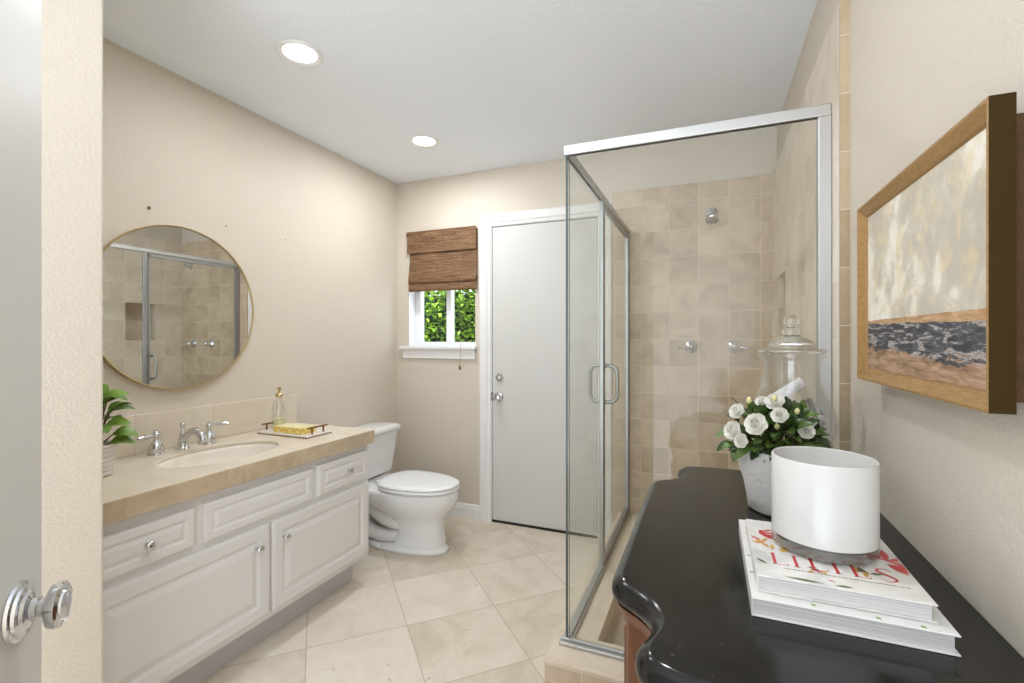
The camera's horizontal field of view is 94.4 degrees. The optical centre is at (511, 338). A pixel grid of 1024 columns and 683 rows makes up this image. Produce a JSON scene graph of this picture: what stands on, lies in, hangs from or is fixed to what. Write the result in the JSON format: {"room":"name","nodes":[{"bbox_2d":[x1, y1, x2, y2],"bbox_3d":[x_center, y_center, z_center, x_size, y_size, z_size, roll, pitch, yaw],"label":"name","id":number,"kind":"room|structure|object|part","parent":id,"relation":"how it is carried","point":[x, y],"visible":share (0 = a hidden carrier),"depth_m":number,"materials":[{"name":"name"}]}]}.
{"room":"bathroom","nodes":[
{"label":"bathroom","id":0,"kind":"room"},
{"bbox_2d":[42,0,102,682],"bbox_3d":[-1.530,0.048,0.911,0.824,2.435,0.851,0,0,23],"label":"wall","id":1,"kind":"structure","parent":0,"point":[72,30],"depth_m":1.09,"materials":[{"name":"beige paint"}]},
{"bbox_2d":[103,38,396,472],"bbox_3d":[-1.536,0.048,2.168,0.150,2.435,3.427,0,0,23],"label":"wall","id":2,"kind":"structure","parent":0,"point":[311,230],"depth_m":2.54,"materials":[{"name":"beige paint"}]},
{"bbox_2d":[103,225,253,389],"bbox_3d":[-1.468,-0.135,2.098,0.027,0.718,0.718,0,0,23],"label":"round mirror","id":3,"kind":"object","parent":2,"relation":"attached to","point":[178,307],"visible":0.79,"depth_m":2.06,"materials":[{"name":"gold metal"}]},
{"bbox_2d":[103,394,296,458],"bbox_3d":[-1.482,0.393,2.076,0.018,0.162,1.335,0,0,23],"label":"tile backsplash","id":4,"kind":"structure","parent":2,"relation":"attached to","point":[244,416],"depth_m":2.21,"materials":[{"name":"tile"}]},
{"bbox_2d":[200,515,598,682],"bbox_3d":[-0.499,1.305,1.180,2.822,0.080,4.197,0,0,23],"label":"floor","id":5,"kind":"structure","parent":0,"point":[490,608],"depth_m":2.17,"materials":[{"name":"tile"}]},
{"bbox_2d":[0,0,72,682],"bbox_3d":[-0.471,0.239,0.331,0.085,2.028,0.610,0,0,-24],"label":"panelled door","id":6,"kind":"structure","parent":5,"relation":"on","point":[23,607],"depth_m":0.55,"materials":[{"name":"grey paint"}]},
{"bbox_3d":[-0.492,0.239,0.321,0.038,2.028,0.610,0,0,-24],"label":"door","id":7,"kind":"part","parent":6,"relation":"part of","materials":[{"name":"grey paint"}]},
{"bbox_3d":[-0.546,0.317,0.563,0.031,0.052,0.052,0,0,-24],"label":"door knob","id":8,"kind":"part","parent":6,"relation":"part of","materials":[{"name":"silver metal"}]},
{"bbox_2d":[103,443,368,682],"bbox_3d":[-1.227,0.904,1.962,0.574,0.722,1.316,0,0,23],"label":"vanity cabinet","id":9,"kind":"object","parent":5,"relation":"on","point":[191,586],"visible":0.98,"depth_m":1.74,"materials":[{"name":"white paint"}]},
{"bbox_3d":[-1.157,0.647,1.480,0.017,0.131,0.333,0,0,23],"label":"drawer","id":10,"kind":"part","parent":9,"relation":"part of","materials":[{"name":"white paint"}]},
{"bbox_3d":[-1.131,0.647,1.482,0.030,0.030,0.030,0,0,23],"label":"knob","id":11,"kind":"part","parent":9,"relation":"part of","materials":[{"name":"silver metal"}]},
{"bbox_3d":[-1.099,0.924,1.621,0.018,0.362,0.627,0,0,23],"label":"cabinet door","id":12,"kind":"part","parent":9,"relation":"part of","materials":[{"name":"white paint"}]},
{"bbox_2d":[103,422,374,525],"bbox_3d":[-1.232,0.509,1.973,0.559,0.068,1.337,0,0,23],"label":"countertop","id":13,"kind":"structure","parent":9,"relation":"on","point":[136,486],"depth_m":1.76,"materials":[{"name":"stone"}]},
{"bbox_2d":[103,383,137,476],"bbox_3d":[-1.443,0.316,1.640,0.228,0.317,0.225,0,0,23],"label":"potted houseplant","id":14,"kind":"object","parent":13,"relation":"on","point":[124,434],"visible":0.38,"depth_m":1.65,"materials":[{"name":"plant"}]},
{"bbox_3d":[-1.441,0.301,1.639,0.093,0.172,0.082,0,0,23],"label":"stem","id":15,"kind":"part","parent":14,"relation":"part of","materials":[{"name":"plant"}]},
{"bbox_3d":[-1.438,0.419,1.634,0.127,0.112,0.127,0,0,23],"label":"plant pot","id":16,"kind":"part","parent":14,"relation":"part of","materials":[{"name":"white ceramic"}]},
{"bbox_2d":[135,421,228,455],"bbox_3d":[-1.362,0.417,2.027,0.178,0.115,0.388,0,0,23],"label":"faucet","id":17,"kind":"object","parent":13,"relation":"on","point":[156,448],"visible":0.99,"depth_m":2.00,"materials":[{"name":"silver metal"}]},
{"bbox_3d":[-1.470,0.398,1.906,0.022,0.024,0.084,0,0,15],"label":"lever","id":18,"kind":"part","parent":17,"relation":"part of","materials":[{"name":"silver metal"}]},
{"bbox_3d":[-1.460,0.425,1.946,0.058,0.099,0.058,0,0,23],"label":"handle","id":19,"kind":"part","parent":17,"relation":"part of","materials":[{"name":"silver metal"}]},
{"bbox_3d":[-1.362,0.417,2.022,0.176,0.115,0.052,0,0,23],"label":"spout","id":20,"kind":"part","parent":17,"relation":"part of","materials":[{"name":"silver metal"}]},
{"bbox_3d":[-1.375,0.425,2.153,0.058,0.099,0.058,0,0,23],"label":"handle","id":21,"kind":"part","parent":17,"relation":"part of","materials":[{"name":"silver metal"}]},
{"bbox_3d":[-1.352,0.398,2.189,0.022,0.024,0.084,0,0,30],"label":"lever","id":22,"kind":"part","parent":17,"relation":"part of","materials":[{"name":"silver metal"}]},
{"bbox_2d":[156,443,277,467],"bbox_3d":[-1.208,0.557,1.980,0.322,0.137,0.496,0,0,23],"label":"sink basin","id":23,"kind":"object","parent":13,"relation":"in","point":[217,455],"visible":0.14,"depth_m":2.11,"materials":[{"name":"white ceramic"}]},
{"bbox_2d":[257,422,331,438],"bbox_3d":[-1.091,0.451,2.381,0.330,0.047,0.162,0,0,23],"label":"tray","id":24,"kind":"object","parent":13,"relation":"on","point":[319,432],"visible":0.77,"depth_m":2.33,"materials":[{"name":"white stone"}]},
{"bbox_2d":[273,387,284,427],"bbox_3d":[-1.191,0.354,2.427,0.060,0.214,0.060,0,0,6],"label":"soap dispenser","id":25,"kind":"object","parent":24,"relation":"on","point":[278,420],"visible":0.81,"depth_m":2.41,"materials":[{"name":"clear glass"}]},
{"bbox_2d":[274,423,315,434],"bbox_3d":[-1.074,0.446,2.348,0.185,0.030,0.090,0,0,23],"label":"soap box","id":26,"kind":"object","parent":24,"relation":"on","point":[290,428],"visible":1,"depth_m":2.32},
{"bbox_3d":[-0.951,0.445,2.323,0.008,0.034,0.126,0,0,23],"label":"handle","id":27,"kind":"part","parent":24,"relation":"part of","materials":[{"name":"brown metal"}]},
{"bbox_3d":[-0.988,0.648,1.889,0.017,0.138,0.493,0,0,23],"label":"drawer","id":28,"kind":"part","parent":9,"relation":"part of","materials":[{"name":"white paint"}]},
{"bbox_3d":[-0.980,0.821,1.847,0.030,0.030,0.030,0,0,23],"label":"knob","id":29,"kind":"part","parent":9,"relation":"part of","materials":[{"name":"silver metal"}]},
{"bbox_3d":[-0.932,0.821,1.962,0.030,0.030,0.030,0,0,23],"label":"knob","id":30,"kind":"part","parent":9,"relation":"part of","materials":[{"name":"silver metal"}]},
{"bbox_3d":[-0.861,0.924,2.194,0.018,0.362,0.587,0,0,23],"label":"cabinet door","id":31,"kind":"part","parent":9,"relation":"part of","materials":[{"name":"white paint"}]},
{"bbox_3d":[-0.816,0.645,2.304,0.017,0.140,0.335,0,0,23],"label":"drawer","id":32,"kind":"part","parent":9,"relation":"part of","materials":[{"name":"white paint"}]},
{"bbox_3d":[-0.787,0.643,2.311,0.030,0.030,0.030,0,0,23],"label":"knob","id":33,"kind":"part","parent":9,"relation":"part of","materials":[{"name":"silver metal"}]},
{"bbox_2d":[353,422,459,555],"bbox_3d":[-0.689,0.922,2.948,0.798,0.686,0.550,0,0,23],"label":"toilet","id":34,"kind":"object","parent":5,"relation":"on","point":[408,509],"visible":0.86,"depth_m":2.80,"materials":[{"name":"white ceramic"}]},
{"bbox_3d":[-0.957,0.599,3.059,0.218,0.039,0.550,0,0,23],"label":"tank lid","id":35,"kind":"part","parent":34,"relation":"part of","materials":[{"name":"white ceramic"}]},
{"bbox_3d":[-0.962,0.758,3.062,0.195,0.277,0.518,0,0,23],"label":"tank","id":36,"kind":"part","parent":34,"relation":"part of","materials":[{"name":"white ceramic"}]},
{"bbox_3d":[-0.674,1.082,2.933,0.746,0.367,0.366,0,0,23],"label":"bowl","id":37,"kind":"part","parent":34,"relation":"part of","materials":[{"name":"white ceramic"}]},
{"bbox_3d":[-0.556,0.866,2.884,0.496,0.024,0.370,0,0,23],"label":"lid","id":38,"kind":"part","parent":34,"relation":"part of","materials":[{"name":"white plastic"}]},
{"bbox_3d":[-0.552,0.887,2.882,0.494,0.016,0.376,0,0,23],"label":"seat","id":39,"kind":"part","parent":34,"relation":"part of","materials":[{"name":"white plastic"}]},
{"bbox_2d":[543,512,638,682],"bbox_3d":[0.768,1.165,2.092,0.832,0.200,1.461,0,0,23],"label":"shower curb","id":40,"kind":"object","parent":5,"relation":"on","point":[563,664],"visible":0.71,"depth_m":1.71,"materials":[{"name":"tile"}]},
{"bbox_2d":[559,103,831,660],"bbox_3d":[0.774,0.197,2.138,0.854,1.736,1.372,0,0,23],"label":"shower enclosure","id":41,"kind":"object","parent":40,"relation":"on","point":[822,113],"visible":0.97,"depth_m":1.59,"materials":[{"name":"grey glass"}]},
{"bbox_3d":[0.302,0.205,1.928,0.008,1.684,0.572,0,0,23],"label":"glass","id":42,"kind":"part","parent":41,"relation":"part of","materials":[{"name":"grey"}]},
{"bbox_3d":[0.453,-0.652,2.288,0.022,0.030,1.340,0,0,23],"label":"header rail","id":43,"kind":"part","parent":41,"relation":"part of","materials":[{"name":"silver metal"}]},
{"bbox_3d":[0.418,0.205,2.204,0.020,1.684,0.028,0,0,23],"label":"post","id":44,"kind":"part","parent":41,"relation":"part of","materials":[{"name":"silver metal"}]},
{"bbox_3d":[0.433,0.213,2.241,0.145,0.198,0.026,0,0,23],"label":"pull handle","id":45,"kind":"part","parent":41,"relation":"part of","materials":[{"name":"silver metal"}]},
{"bbox_3d":[0.561,0.208,2.549,0.020,1.682,0.711,0,0,23],"label":"shower door","id":46,"kind":"part","parent":41,"relation":"part of","materials":[{"name":"clear glass"}]},
{"bbox_3d":[0.549,-0.654,1.510,0.790,0.034,0.024,0,0,23],"label":"header rail","id":47,"kind":"part","parent":41,"relation":"part of","materials":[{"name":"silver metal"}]},
{"bbox_2d":[612,466,1023,682],"bbox_3d":[0.486,0.822,0.924,0.501,0.886,0.983,0,0,23],"label":"dresser","id":48,"kind":"object","parent":5,"relation":"on","point":[680,590],"visible":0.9,"depth_m":0.65,"materials":[{"name":"black wood"}]},
{"bbox_3d":[0.283,0.550,1.009,0.009,0.150,0.490,0,0,23],"label":"drawer","id":49,"kind":"part","parent":48,"relation":"part of","materials":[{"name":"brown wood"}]},
{"bbox_2d":[715,393,833,516],"bbox_3d":[0.576,0.247,1.046,0.224,0.262,0.217,0,0,-35],"label":"potted camellia","id":50,"kind":"object","parent":48,"relation":"on","point":[774,417],"visible":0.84,"depth_m":1.01,"materials":[{"name":"plant"}]},
{"bbox_2d":[723,421,740,439],"bbox_3d":[0.475,0.198,1.025,0.022,0.038,0.042,0,0,-27],"label":"flower","id":51,"kind":"object","parent":50,"relation":"on","point":[732,431],"depth_m":1.02,"materials":[{"name":"white plant"}]},
{"bbox_2d":[729,403,744,417],"bbox_3d":[0.489,0.157,1.032,0.031,0.032,0.027,0,0,23],"label":"flower","id":52,"kind":"object","parent":50,"relation":"on","point":[736,410],"depth_m":1.03,"materials":[{"name":"white plant"}]},
{"bbox_2d":[733,433,747,447],"bbox_3d":[0.484,0.216,1.006,0.017,0.031,0.032,0,0,-34],"label":"flower","id":53,"kind":"object","parent":50,"relation":"on","point":[740,440],"depth_m":1.01,"materials":[{"name":"white plant"}]},
{"bbox_2d":[744,413,767,434],"bbox_3d":[0.503,0.176,0.980,0.027,0.043,0.047,0,0,-42],"label":"flower","id":54,"kind":"object","parent":50,"relation":"on","point":[755,423],"depth_m":0.98,"materials":[{"name":"white plant"}]},
{"bbox_2d":[755,396,764,404],"bbox_3d":[0.547,0.136,1.042,0.024,0.020,0.021,0,0,23],"label":"flower","id":55,"kind":"object","parent":50,"relation":"on","point":[760,400],"depth_m":1.04,"materials":[{"name":"white plant"}]},
{"bbox_2d":[737,442,792,516],"bbox_3d":[0.581,0.308,1.052,0.157,0.140,0.156,0,0,23],"label":"plant pot","id":56,"kind":"object","parent":50,"relation":"on","point":[755,467],"depth_m":1.01,"materials":[{"name":"white ceramic"}]},
{"bbox_3d":[0.585,0.202,1.042,0.155,0.147,0.132,0,0,44],"label":"stem","id":57,"kind":"part","parent":50,"relation":"part of","materials":[{"name":"plant"}]},
{"bbox_2d":[764,393,784,408],"bbox_3d":[0.555,0.132,1.003,0.039,0.032,0.030,0,0,23],"label":"flower","id":58,"kind":"object","parent":50,"relation":"on","point":[775,400],"depth_m":1.00,"materials":[{"name":"white plant"}]},
{"bbox_2d":[770,407,788,422],"bbox_3d":[0.543,0.155,0.963,0.033,0.030,0.023,0,0,23],"label":"flower","id":59,"kind":"object","parent":50,"relation":"on","point":[779,414],"depth_m":0.96,"materials":[{"name":"white plant"}]},
{"bbox_2d":[798,426,815,438],"bbox_3d":[0.604,0.190,0.972,0.032,0.028,0.019,0,0,23],"label":"flower","id":60,"kind":"object","parent":50,"relation":"on","point":[806,432],"depth_m":0.97,"materials":[{"name":"white plant"}]},
{"bbox_2d":[752,315,839,444],"bbox_3d":[0.714,0.159,1.214,0.205,0.439,0.205,0,0,23],"label":"apothecary jar","id":61,"kind":"object","parent":48,"relation":"on","point":[790,342],"visible":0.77,"depth_m":1.18,"materials":[{"name":"clear glass"}]},
{"bbox_2d":[772,377,806,397],"bbox_3d":[0.705,0.135,1.216,0.086,0.073,0.030,0,0,23],"label":"cloth","id":62,"kind":"object","parent":61,"relation":"in","point":[797,384],"visible":0.62,"depth_m":1.20,"materials":[{"name":"white fabric"}]},
{"bbox_3d":[0.714,-0.012,1.214,0.157,0.097,0.157,0,0,23],"label":"jar lid","id":63,"kind":"part","parent":61,"relation":"part of","materials":[{"name":"clear glass"}]},
{"bbox_2d":[797,398,828,426],"bbox_3d":[0.753,0.192,1.201,0.083,0.086,0.057,0,0,23],"label":"cloth","id":64,"kind":"object","parent":61,"relation":"in","point":[810,404],"visible":0.31,"depth_m":1.18,"materials":[{"name":"white fabric"}]},
{"bbox_2d":[739,519,960,656],"bbox_3d":[0.489,0.366,0.746,0.223,0.026,0.304,0,0,23],"label":"hardcover book","id":65,"kind":"object","parent":48,"relation":"on","point":[940,637],"visible":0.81,"depth_m":0.61,"materials":[{"name":"white paper"}]},
{"bbox_2d":[746,519,937,623],"bbox_3d":[0.477,0.341,0.727,0.200,0.024,0.223,0,0,23],"label":"hardcover book","id":66,"kind":"object","parent":65,"relation":"on","point":[882,586],"visible":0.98,"depth_m":0.66,"materials":[{"name":"white paper"}]},
{"bbox_2d":[771,446,879,565],"bbox_3d":[0.492,0.257,0.751,0.143,0.143,0.143,0,0,23],"label":"glass candle","id":67,"kind":"object","parent":66,"relation":"on","point":[823,499],"visible":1,"depth_m":0.70,"materials":[{"name":"white wax"}]},
{"bbox_3d":[0.492,0.320,0.751,0.143,0.018,0.143,0,0,23],"label":"glass","id":68,"kind":"part","parent":67,"relation":"part of","materials":[{"name":"clear glass"}]},
{"bbox_2d":[786,568,910,588],"bbox_3d":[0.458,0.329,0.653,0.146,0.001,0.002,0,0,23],"label":"print","id":69,"kind":"object","parent":66,"relation":"on","point":[817,573],"depth_m":0.65,"materials":[{"name":"red"}]},
{"bbox_2d":[103,0,816,183],"bbox_3d":[-0.475,-1.220,1.240,2.822,0.100,4.327,0,0,23],"label":"ceiling","id":70,"kind":"structure","parent":0,"point":[498,83],"depth_m":2.03,"materials":[{"name":"white paint"}]},
{"bbox_2d":[276,39,322,66],"bbox_3d":[-0.868,-1.166,1.943,0.176,0.008,0.176,0,0,23],"label":"recessed light","id":71,"kind":"object","parent":70,"relation":"in","point":[297,52],"visible":1,"depth_m":1.94,"materials":[{"name":"white paint"}]},
{"bbox_2d":[409,135,438,147],"bbox_3d":[-0.521,-1.166,2.809,0.176,0.008,0.176,0,0,23],"label":"recessed light","id":72,"kind":"object","parent":70,"relation":"in","point":[422,141],"visible":1,"depth_m":2.81,"materials":[{"name":"white paint"}]},
{"bbox_2d":[397,127,776,524],"bbox_3d":[0.391,0.048,3.131,2.672,2.435,0.170,0,0,23],"label":"wall","id":73,"kind":"structure","parent":0,"point":[710,286],"depth_m":2.85,"materials":[{"name":"stone"}]},
{"bbox_2d":[399,346,476,358],"bbox_3d":[-0.515,0.100,3.488,0.631,0.090,0.175,0,0,23],"label":"window sill","id":74,"kind":"structure","parent":73,"relation":"attached to","point":[432,352],"depth_m":3.41,"materials":[{"name":"white paint"}]},
{"bbox_2d":[409,254,475,345],"bbox_3d":[-0.486,-0.355,3.499,0.556,0.820,0.134,0,0,23],"label":"window","id":75,"kind":"structure","parent":73,"relation":"in","point":[416,299],"depth_m":3.56,"materials":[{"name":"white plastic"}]},
{"bbox_2d":[406,225,477,369],"bbox_3d":[-0.518,-0.284,3.406,0.581,1.005,0.057,0,0,23],"label":"roman shade","id":76,"kind":"object","parent":75,"relation":"attached to","point":[440,259],"visible":1,"depth_m":3.40,"materials":[{"name":"brown wood"}]},
{"bbox_3d":[-0.505,-0.589,3.409,0.558,0.372,0.027,0,0,23],"label":"shade panel","id":77,"kind":"part","parent":76,"relation":"part of","materials":[{"name":"brown wicker"}]},
{"bbox_2d":[448,502,478,519],"bbox_3d":[-0.547,1.215,3.443,0.698,0.100,0.014,0,0,23],"label":"baseboard","id":78,"kind":"structure","parent":73,"relation":"attached to","point":[464,510],"depth_m":3.35,"materials":[{"name":"white paint"}]},
{"bbox_2d":[491,217,597,535],"bbox_3d":[0.195,0.241,3.133,0.736,2.019,0.106,0,0,23],"label":"door","id":79,"kind":"structure","parent":73,"relation":"in","point":[528,396],"depth_m":3.14,"materials":[{"name":"grey paint"}]},
{"bbox_3d":[-0.100,0.398,3.233,0.062,0.062,0.066,0,0,23],"label":"knob","id":80,"kind":"part","parent":79,"relation":"part of","materials":[{"name":"silver metal"}]},
{"bbox_2d":[492,519,597,538],"bbox_3d":[0.212,1.260,3.167,0.737,0.011,0.062,0,0,23],"label":"threshold","id":81,"kind":"object","parent":73,"relation":"in","point":[493,520],"depth_m":3.13,"materials":[{"name":"black"}]},
{"bbox_2d":[479,201,611,538],"bbox_3d":[0.218,0.204,3.176,0.919,2.122,0.120,0,0,23],"label":"trim","id":82,"kind":"structure","parent":73,"relation":"attached to","point":[487,223],"depth_m":3.28,"materials":[{"name":"white paint"}]},
{"bbox_2d":[677,341,697,352],"bbox_3d":[1.015,0.048,2.742,0.108,0.072,0.071,0,0,23],"label":"shower valve","id":83,"kind":"object","parent":73,"relation":"attached to","point":[690,346],"visible":1,"depth_m":2.75,"materials":[{"name":"silver metal"}]},
{"bbox_2d":[705,208,718,224],"bbox_3d":[1.117,-0.690,2.649,0.068,0.125,0.165,0,0,23],"label":"shower fixture","id":84,"kind":"object","parent":73,"relation":"attached to","point":[712,218],"visible":1,"depth_m":2.60,"materials":[{"name":"silver metal"}]},
{"bbox_2d":[728,341,749,352],"bbox_3d":[1.262,0.048,2.639,0.108,0.072,0.071,0,0,23],"label":"shower valve","id":85,"kind":"object","parent":73,"relation":"attached to","point":[734,346],"visible":1,"depth_m":2.66,"materials":[{"name":"silver metal"}]},
{"bbox_2d":[610,610,625,646],"bbox_3d":[0.866,1.240,2.140,0.688,0.050,1.297,0,0,23],"label":"floor","id":86,"kind":"structure","parent":0,"point":[617,638],"depth_m":1.96,"materials":[{"name":"tile"}]},
{"bbox_2d":[773,0,1023,657],"bbox_3d":[0.748,0.048,0.733,0.174,2.435,4.327,0,0,23],"label":"wall","id":87,"kind":"structure","parent":0,"point":[952,475],"depth_m":0.89,"materials":[{"name":"beige paint"}]},
{"bbox_2d":[839,0,849,451],"bbox_3d":[0.889,0.180,1.268,0.024,2.170,0.006,0,0,23],"label":"tile trim","id":88,"kind":"structure","parent":87,"relation":"attached to","point":[844,5],"depth_m":1.26,"materials":[{"name":"beige tile"}]},
{"bbox_2d":[857,92,1023,414],"bbox_3d":[0.676,-0.098,0.786,0.048,0.369,0.529,0,0,23],"label":"framed painting","id":89,"kind":"object","parent":87,"relation":"attached to","point":[940,246],"visible":1,"depth_m":0.66,"materials":[{"name":"brown wood"}]},
{"label":"outside","id":90,"kind":"structure","parent":0,"visible":0},
{"bbox_3d":[-0.599,1.365,5.731,8.500,0.040,3.873,0,0,23],"label":"ground","id":91,"kind":"structure","parent":90,"visible":0},
{"bbox_2d":[424,289,474,341],"bbox_3d":[-1.107,0.392,5.175,2.717,1.906,0.690,0,0,23],"label":"hedge","id":92,"kind":"object","parent":91,"relation":"on","point":[434,305],"visible":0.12,"depth_m":4.79,"materials":[{"name":"green plant"}]}
]}

